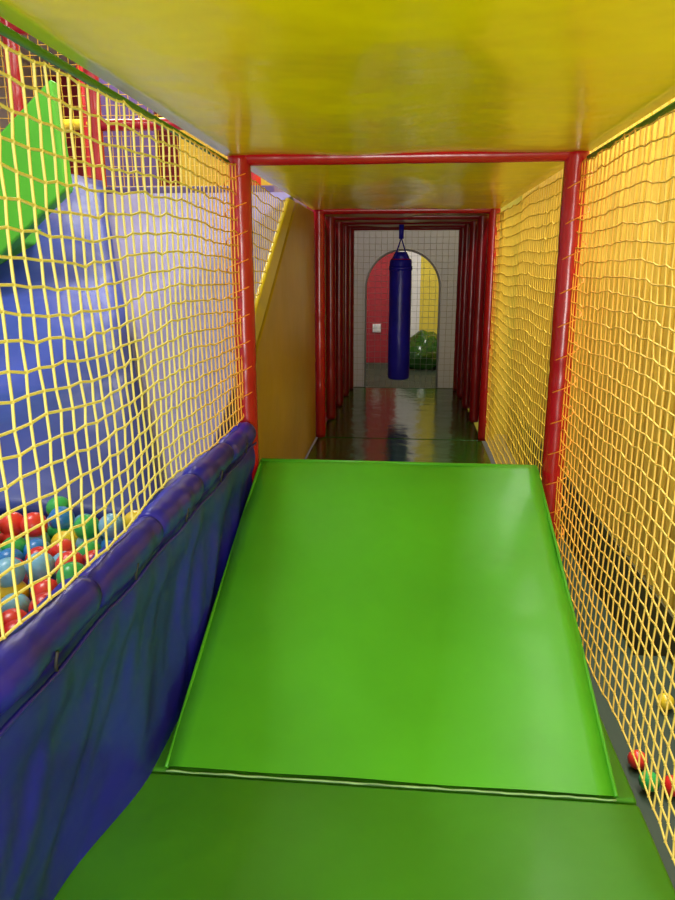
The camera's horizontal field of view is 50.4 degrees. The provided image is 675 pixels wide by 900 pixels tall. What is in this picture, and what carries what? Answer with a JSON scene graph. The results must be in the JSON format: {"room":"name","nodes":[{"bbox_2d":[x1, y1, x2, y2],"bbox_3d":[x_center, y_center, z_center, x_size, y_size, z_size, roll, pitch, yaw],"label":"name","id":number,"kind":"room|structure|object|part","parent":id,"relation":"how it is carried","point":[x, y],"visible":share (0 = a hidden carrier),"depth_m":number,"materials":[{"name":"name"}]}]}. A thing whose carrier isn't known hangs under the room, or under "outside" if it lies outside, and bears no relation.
{"room":"indoor playground","nodes":[
{"label":"indoor playground","id":0,"kind":"room"},
{"bbox_2d":[0,49,44,131],"bbox_3d":[-4.206,-1.308,4.742,0.100,4.550,15.000,1,14,5],"label":"wall","id":1,"kind":"structure","parent":0,"point":[26,70],"depth_m":8.24,"materials":[{"name":"paint"}]},
{"bbox_2d":[0,35,75,74],"bbox_3d":[-0.572,-3.478,3.838,7.400,0.100,15.000,1,14,5],"label":"ceiling","id":2,"kind":"structure","parent":0,"point":[24,51],"depth_m":8.32,"materials":[{"name":"white paint"}]},
{"bbox_2d":[48,74,398,420],"bbox_3d":[-1.441,-2.513,9.503,4.480,4.550,0.100,1,14,5],"label":"wall","id":3,"kind":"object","parent":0,"point":[377,308],"visible":0.14,"depth_m":9.34,"materials":[{"name":"paint"}]},
{"bbox_2d":[373,324,380,331],"bbox_3d":[0.518,-1.607,9.470,0.110,0.110,0.033,1,14,5],"label":"light switch","id":4,"kind":"object","parent":3,"relation":"attached to","point":[376,327],"visible":0.87,"depth_m":9.46,"materials":[{"name":"white paint"}]},
{"bbox_2d":[304,434,514,463],"bbox_3d":[-0.572,1.020,4.976,7.200,0.080,15.000,1,14,5],"label":"floor","id":5,"kind":"structure","parent":0,"point":[485,444],"depth_m":8.82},
{"bbox_2d":[0,496,137,636],"bbox_3d":[-1.881,1.148,1.199,2.489,1.517,2.600,1,14,5],"label":"pit","id":6,"kind":"object","parent":5,"relation":"on","point":[9,613],"visible":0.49,"depth_m":1.89,"materials":[{"name":"multicoloured plastic"}]},
{"bbox_2d":[0,17,306,207],"bbox_3d":[-1.802,-1.278,5.224,3.000,4.245,1.430,1,14,5],"label":"play structure","id":7,"kind":"object","parent":5,"relation":"on","point":[18,104],"visible":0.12,"depth_m":4.48,"materials":[{"name":"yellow plastic"}]},
{"bbox_3d":[-1.976,-1.138,4.671,0.090,4.245,0.092,1,14,5],"label":"post","id":8,"kind":"part","parent":7,"relation":"part of","materials":[{"name":"red plastic"}]},
{"bbox_3d":[-1.533,-2.526,4.276,2.050,0.080,0.081,1,14,5],"label":"rail","id":9,"kind":"part","parent":7,"relation":"part of","materials":[{"name":"red plastic"}]},
{"bbox_3d":[-1.943,-1.433,5.836,0.090,4.245,0.092,1,14,5],"label":"post","id":10,"kind":"part","parent":7,"relation":"part of","materials":[{"name":"red plastic"}]},
{"bbox_3d":[-1.488,-1.127,4.626,0.091,4.245,0.092,1,14,5],"label":"post","id":11,"kind":"part","parent":7,"relation":"part of","materials":[{"name":"red plastic"}]},
{"bbox_3d":[-1.420,-2.509,5.513,2.050,0.080,0.081,1,14,5],"label":"rail","id":12,"kind":"part","parent":7,"relation":"part of","materials":[{"name":"yellow plastic"}]},
{"bbox_3d":[-1.647,-2.560,5.491,0.500,1.290,0.040,1,14,5],"label":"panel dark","id":13,"kind":"part","parent":7,"relation":"part of","materials":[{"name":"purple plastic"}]},
{"bbox_3d":[-1.001,-1.981,4.362,0.980,0.070,0.070,1,14,5],"label":"rail","id":14,"kind":"part","parent":7,"relation":"part of","materials":[{"name":"red plastic"}]},
{"bbox_3d":[-0.801,-2.177,5.506,0.800,0.540,0.040,1,14,5],"label":"panel yellow","id":15,"kind":"part","parent":7,"relation":"part of","materials":[{"name":"yellow plastic"}]},
{"bbox_3d":[-0.513,-1.104,4.537,0.090,4.245,0.092,1,14,5],"label":"post","id":16,"kind":"part","parent":7,"relation":"part of","materials":[{"name":"red plastic"}]},
{"bbox_2d":[0,174,315,519],"bbox_3d":[-1.629,-0.140,3.829,2.652,2.722,3.148,1,14,5],"label":"slide","id":17,"kind":"object","parent":5,"relation":"on","point":[285,304],"visible":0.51,"depth_m":3.27,"materials":[{"name":"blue plastic"}]},
{"bbox_2d":[0,80,72,264],"bbox_3d":[-1.570,-1.165,3.500,0.876,0.987,0.730,1,14,5],"label":"slide","id":18,"kind":"object","parent":17,"relation":"on","point":[19,121],"visible":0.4,"depth_m":3.09,"materials":[{"name":"plastic"}]},
{"bbox_3d":[-0.284,-0.577,4.000,0.027,1.595,2.350,1,14,5],"label":"panel","id":19,"kind":"part","parent":17,"relation":"part of","materials":[{"name":"yellow plastic"}]},
{"bbox_2d":[558,530,674,888],"bbox_3d":[1.215,1.234,2.991,0.610,0.469,6.600,1,14,5],"label":"lower play area","id":20,"kind":"object","parent":5,"relation":"on","point":[613,729],"visible":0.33,"depth_m":2.96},
{"bbox_3d":[0.352,0.648,4.476,1.255,0.882,10.790,1,14,5],"label":"deck","id":21,"kind":"object","parent":5,"relation":"on","visible":0},
{"bbox_2d":[54,773,674,899],"bbox_3d":[-0.031,1.138,0.599,1.262,0.060,2.395,1,14,5],"label":"floor mat","id":22,"kind":"object","parent":21,"relation":"on","point":[180,837],"visible":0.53,"depth_m":1.55,"materials":[{"name":"green plastic"}]},
{"bbox_2d":[0,422,256,899],"bbox_3d":[-0.516,0.593,1.288,0.107,0.651,3.301,1,14,5],"label":"barrier","id":23,"kind":"object","parent":22,"relation":"on","point":[94,684],"visible":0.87,"depth_m":1.51,"materials":[{"name":"blue leather"}]},
{"bbox_2d":[151,715,636,804],"bbox_3d":[0.165,0.696,2.346,1.212,0.060,1.218,1,14,5],"label":"floor mat","id":24,"kind":"object","parent":21,"relation":"on","point":[626,796],"visible":0.15,"depth_m":1.76,"materials":[{"name":"green plastic"}]},
{"bbox_2d":[164,458,618,800],"bbox_3d":[0.212,0.336,2.682,1.103,0.474,2.067,1,14,5],"label":"ramp","id":25,"kind":"object","parent":24,"relation":"on","point":[411,622],"visible":1,"depth_m":2.08,"materials":[{"name":"green plastic"}]},
{"bbox_2d":[307,437,490,463],"bbox_3d":[0.396,0.096,4.716,1.212,0.060,1.228,1,14,5],"label":"floor mat","id":26,"kind":"object","parent":21,"relation":"on","point":[358,449],"visible":0.45,"depth_m":4.96,"materials":[{"name":"green plastic"}]},
{"bbox_2d":[324,388,479,440],"bbox_3d":[0.563,-0.337,6.429,1.212,0.060,2.318,1,14,5],"label":"floor mat","id":27,"kind":"object","parent":21,"relation":"on","point":[372,413],"visible":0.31,"depth_m":6.10,"materials":[{"name":"green plastic"}]},
{"bbox_2d":[349,228,462,390],"bbox_3d":[0.676,-1.418,7.243,1.200,1.633,0.081,1,14,5],"label":"frame","id":28,"kind":"object","parent":27,"relation":"on","point":[460,244],"visible":0.45,"depth_m":7.18,"materials":[{"name":"plastic"}]},
{"bbox_3d":[0.127,-1.428,7.293,0.080,1.629,0.081,1,14,5],"label":"post","id":29,"kind":"part","parent":28,"relation":"part of","materials":[{"name":"red plastic"}]},
{"bbox_2d":[353,230,458,387],"bbox_3d":[0.680,-1.410,7.286,1.090,1.569,0.016,1,14,5],"label":"safety net","id":30,"kind":"object","parent":28,"relation":"attached to","point":[393,237],"visible":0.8,"depth_m":7.25,"materials":[{"name":"fabric"}]},
{"bbox_3d":[1.226,-1.403,7.193,0.080,1.629,0.081,1,14,5],"label":"post","id":31,"kind":"part","parent":28,"relation":"part of","materials":[{"name":"red plastic"}]},
{"bbox_2d":[335,221,477,408],"bbox_3d":[0.587,-1.185,6.326,1.232,1.633,0.082,1,14,5],"label":"frame","id":32,"kind":"object","parent":27,"relation":"on","point":[339,316],"visible":0.64,"depth_m":6.26,"materials":[{"name":"plastic"}]},
{"bbox_3d":[0.014,-1.197,6.379,0.080,1.629,0.082,1,14,5],"label":"post","id":33,"kind":"part","parent":32,"relation":"part of","materials":[{"name":"red plastic"}]},
{"bbox_3d":[1.161,-1.170,6.274,0.080,1.629,0.081,1,14,5],"label":"post","id":34,"kind":"part","parent":32,"relation":"part of","materials":[{"name":"red plastic"}]},
{"bbox_2d":[343,224,469,397],"bbox_3d":[0.639,-1.320,6.857,1.208,1.633,0.081,1,14,5],"label":"frame","id":35,"kind":"object","parent":27,"relation":"on","point":[346,311],"visible":0.56,"depth_m":6.80,"materials":[{"name":"plastic"}]},
{"bbox_3d":[0.077,-1.331,6.909,0.080,1.629,0.081,1,14,5],"label":"post","id":36,"kind":"part","parent":35,"relation":"part of","materials":[{"name":"red plastic"}]},
{"bbox_3d":[1.200,-1.305,6.806,0.080,1.629,0.081,1,14,5],"label":"post","id":37,"kind":"part","parent":35,"relation":"part of","materials":[{"name":"red plastic"}]},
{"bbox_2d":[313,208,500,440],"bbox_3d":[0.469,-0.880,5.119,1.280,1.633,0.081,1,14,5],"label":"frame","id":38,"kind":"object","parent":27,"relation":"on","point":[319,215],"visible":0.77,"depth_m":5.05,"materials":[{"name":"plastic"}]},
{"bbox_3d":[-0.128,-0.892,5.175,0.080,1.629,0.081,1,14,5],"label":"post","id":39,"kind":"part","parent":38,"relation":"part of","materials":[{"name":"red plastic"}]},
{"bbox_2d":[325,246,325,383],"bbox_3d":[-0.089,-1.160,6.295,0.020,1.600,2.300,1,14,5],"label":"panel","id":40,"kind":"object","parent":38,"relation":"attached to","point":[325,246],"visible":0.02,"depth_m":6.04,"materials":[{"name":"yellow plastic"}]},
{"bbox_2d":[251,162,563,209],"bbox_3d":[0.355,-1.369,3.743,1.280,0.082,2.380,1,14,5],"label":"ceiling panel","id":41,"kind":"object","parent":38,"relation":"on","point":[449,186],"visible":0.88,"depth_m":3.30,"materials":[{"name":"yellow plastic"}]},
{"bbox_3d":[1.067,-0.864,5.065,0.080,1.629,0.081,1,14,5],"label":"post","id":42,"kind":"part","parent":38,"relation":"part of","materials":[{"name":"red plastic"}]},
{"bbox_2d":[480,211,505,429],"bbox_3d":[1.245,-1.129,6.172,0.020,1.600,2.300,1,14,5],"label":"panel","id":43,"kind":"object","parent":38,"relation":"attached to","point":[493,387],"visible":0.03,"depth_m":5.10,"materials":[{"name":"yellow plastic"}]},
{"bbox_2d":[485,177,562,479],"bbox_3d":[0.963,-0.547,3.891,0.021,1.579,2.384,1,14,5],"label":"safety net","id":44,"kind":"object","parent":38,"relation":"attached to","point":[498,380],"visible":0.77,"depth_m":3.75,"materials":[{"name":"yellow fabric"}]},
{"bbox_2d":[325,215,488,421],"bbox_3d":[0.531,-1.039,5.747,1.256,1.633,0.082,1,14,5],"label":"frame","id":45,"kind":"object","parent":27,"relation":"on","point":[330,222],"visible":0.83,"depth_m":5.68,"materials":[{"name":"plastic"}]},
{"bbox_3d":[-0.055,-1.051,5.801,0.079,1.629,0.081,1,14,5],"label":"post","id":46,"kind":"part","parent":45,"relation":"part of","materials":[{"name":"red plastic"}]},
{"bbox_2d":[325,213,488,226],"bbox_3d":[0.581,-1.950,6.060,1.280,0.069,2.280,1,14,5],"label":"pad","id":47,"kind":"object","parent":45,"relation":"on","point":[467,214],"visible":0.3,"depth_m":5.55,"materials":[{"name":"yellow plastic"}]},
{"bbox_2d":[388,225,411,379],"bbox_3d":[0.557,-1.310,6.401,0.206,1.360,0.206,1,14,5],"label":"bag","id":48,"kind":"object","parent":47,"relation":"hanging from","point":[400,268],"visible":0.99,"depth_m":6.35,"materials":[{"name":"blue leather"}]},
{"bbox_3d":[1.116,-1.023,5.694,0.080,1.629,0.082,1,14,5],"label":"post","id":49,"kind":"part","parent":45,"relation":"part of","materials":[{"name":"red plastic"}]},
{"bbox_2d":[353,363,452,388],"bbox_3d":[0.785,-0.877,8.560,1.160,0.060,2.060,1,14,5],"label":"floor","id":50,"kind":"structure","parent":21,"relation":"on","point":[377,380],"depth_m":8.13,"materials":[{"name":"grey"}]},
{"bbox_2d":[353,230,458,387],"bbox_3d":[0.690,-1.435,7.382,1.240,1.600,0.001,1,14,5],"label":"arched wall","id":51,"kind":"structure","parent":50,"relation":"on","point":[361,246],"depth_m":7.28,"materials":[{"name":"white paint"}]},
{"bbox_2d":[364,249,440,386],"bbox_3d":[0.663,-1.344,7.392,0.770,1.400,0.020,1,14,5],"label":"door frame","id":52,"kind":"structure","parent":51,"relation":"attached to","point":[422,255],"depth_m":7.36,"materials":[{"name":"metal"}]},
{"bbox_2d":[409,330,436,369],"bbox_3d":[1.092,-1.276,9.046,0.695,0.478,0.709,1,14,5],"label":"bean bag","id":53,"kind":"object","parent":50,"relation":"on","point":[426,343],"visible":0.46,"depth_m":8.81,"materials":[{"name":"green plastic"}]},
{"bbox_3d":[0.280,0.397,3.528,1.212,0.060,1.228,1,14,5],"label":"floor mat","id":54,"kind":"object","parent":21,"relation":"on","visible":0},
{"bbox_2d":[224,151,592,542],"bbox_3d":[0.238,-0.280,2.749,1.316,1.633,0.098,1,14,5],"label":"frame","id":55,"kind":"object","parent":54,"relation":"on","point":[570,207],"visible":0.6,"depth_m":2.62,"materials":[{"name":"plastic"}]},
{"bbox_2d":[0,22,229,164],"bbox_3d":[-0.567,-0.579,0.789,0.016,0.016,3.700,1,14,5],"label":"rope","id":56,"kind":"object","parent":55,"relation":"attached to","point":[5,31],"visible":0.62,"depth_m":1.38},
{"bbox_2d":[0,40,243,640],"bbox_3d":[-0.506,-0.203,1.247,0.038,0.954,3.032,1,14,6],"label":"safety net","id":57,"kind":"object","parent":55,"relation":"attached to","point":[6,48],"visible":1,"depth_m":1.50,"materials":[{"name":"yellow fabric"}]},
{"bbox_3d":[-0.358,-0.294,2.810,0.084,1.629,0.085,1,14,5],"label":"post","id":58,"kind":"part","parent":55,"relation":"part of","materials":[{"name":"red plastic"}]},
{"bbox_2d":[251,179,286,307],"bbox_3d":[-0.324,-0.863,3.313,0.011,0.674,1.176,1,14,5],"label":"safety net","id":59,"kind":"object","parent":55,"relation":"attached to","point":[266,203],"visible":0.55,"depth_m":3.19,"materials":[{"name":"yellow fabric"}]},
{"bbox_2d":[0,0,674,155],"bbox_3d":[0.056,-0.589,0.685,1.280,0.068,3.820,1,14,5],"label":"ceiling panel","id":60,"kind":"object","parent":55,"relation":"on","point":[241,77],"visible":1,"depth_m":1.40,"materials":[{"name":"yellow plastic"}]},
{"bbox_3d":[0.836,-0.266,2.700,0.084,1.629,0.085,1,14,5],"label":"post","id":61,"kind":"part","parent":55,"relation":"part of","materials":[{"name":"red plastic"}]},
{"bbox_2d":[554,110,674,864],"bbox_3d":[0.713,0.108,1.311,0.033,1.576,2.830,1,14,5],"label":"safety net","id":62,"kind":"object","parent":55,"relation":"attached to","point":[668,156],"visible":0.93,"depth_m":1.94,"materials":[{"name":"yellow fabric"}]},
{"bbox_2d":[587,101,674,158],"bbox_3d":[0.687,-0.550,0.674,0.016,0.016,3.700,1,14,5],"label":"rope","id":63,"kind":"object","parent":55,"relation":"attached to","point":[670,107],"visible":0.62,"depth_m":1.89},
{"bbox_2d":[399,251,420,336],"bbox_3d":[0.933,-2.458,9.286,0.290,4.550,0.100,1,14,5],"label":"wall","id":64,"kind":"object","parent":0,"point":[416,257],"visible":0.07,"depth_m":9.32,"materials":[{"name":"paint"}]},
{"bbox_2d":[419,195,522,433],"bbox_3d":[2.287,-2.426,9.162,2.430,4.550,0.100,1,14,5],"label":"wall","id":65,"kind":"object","parent":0,"point":[424,300],"visible":0.14,"depth_m":9.31,"materials":[{"name":"paint"}]},
{"bbox_3d":[1.721,-0.492,3.749,0.040,3.445,10.200,1,14,5],"label":"backing","id":66,"kind":"object","parent":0,"visible":0},
{"bbox_2d":[506,403,674,665],"bbox_3d":[1.680,0.912,4.108,0.038,0.544,10.200,1,14,5],"label":"skirt","id":67,"kind":"object","parent":66,"relation":"attached to","point":[669,618],"visible":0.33,"depth_m":4.41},
{"bbox_2d":[510,98,674,614],"bbox_3d":[1.690,-0.759,3.731,0.030,2.878,10.090,1,14,5],"label":"wall","id":68,"kind":"structure","parent":66,"relation":"attached to","point":[670,551],"depth_m":4.34,"materials":[{"name":"yellow fabric"}]}
]}

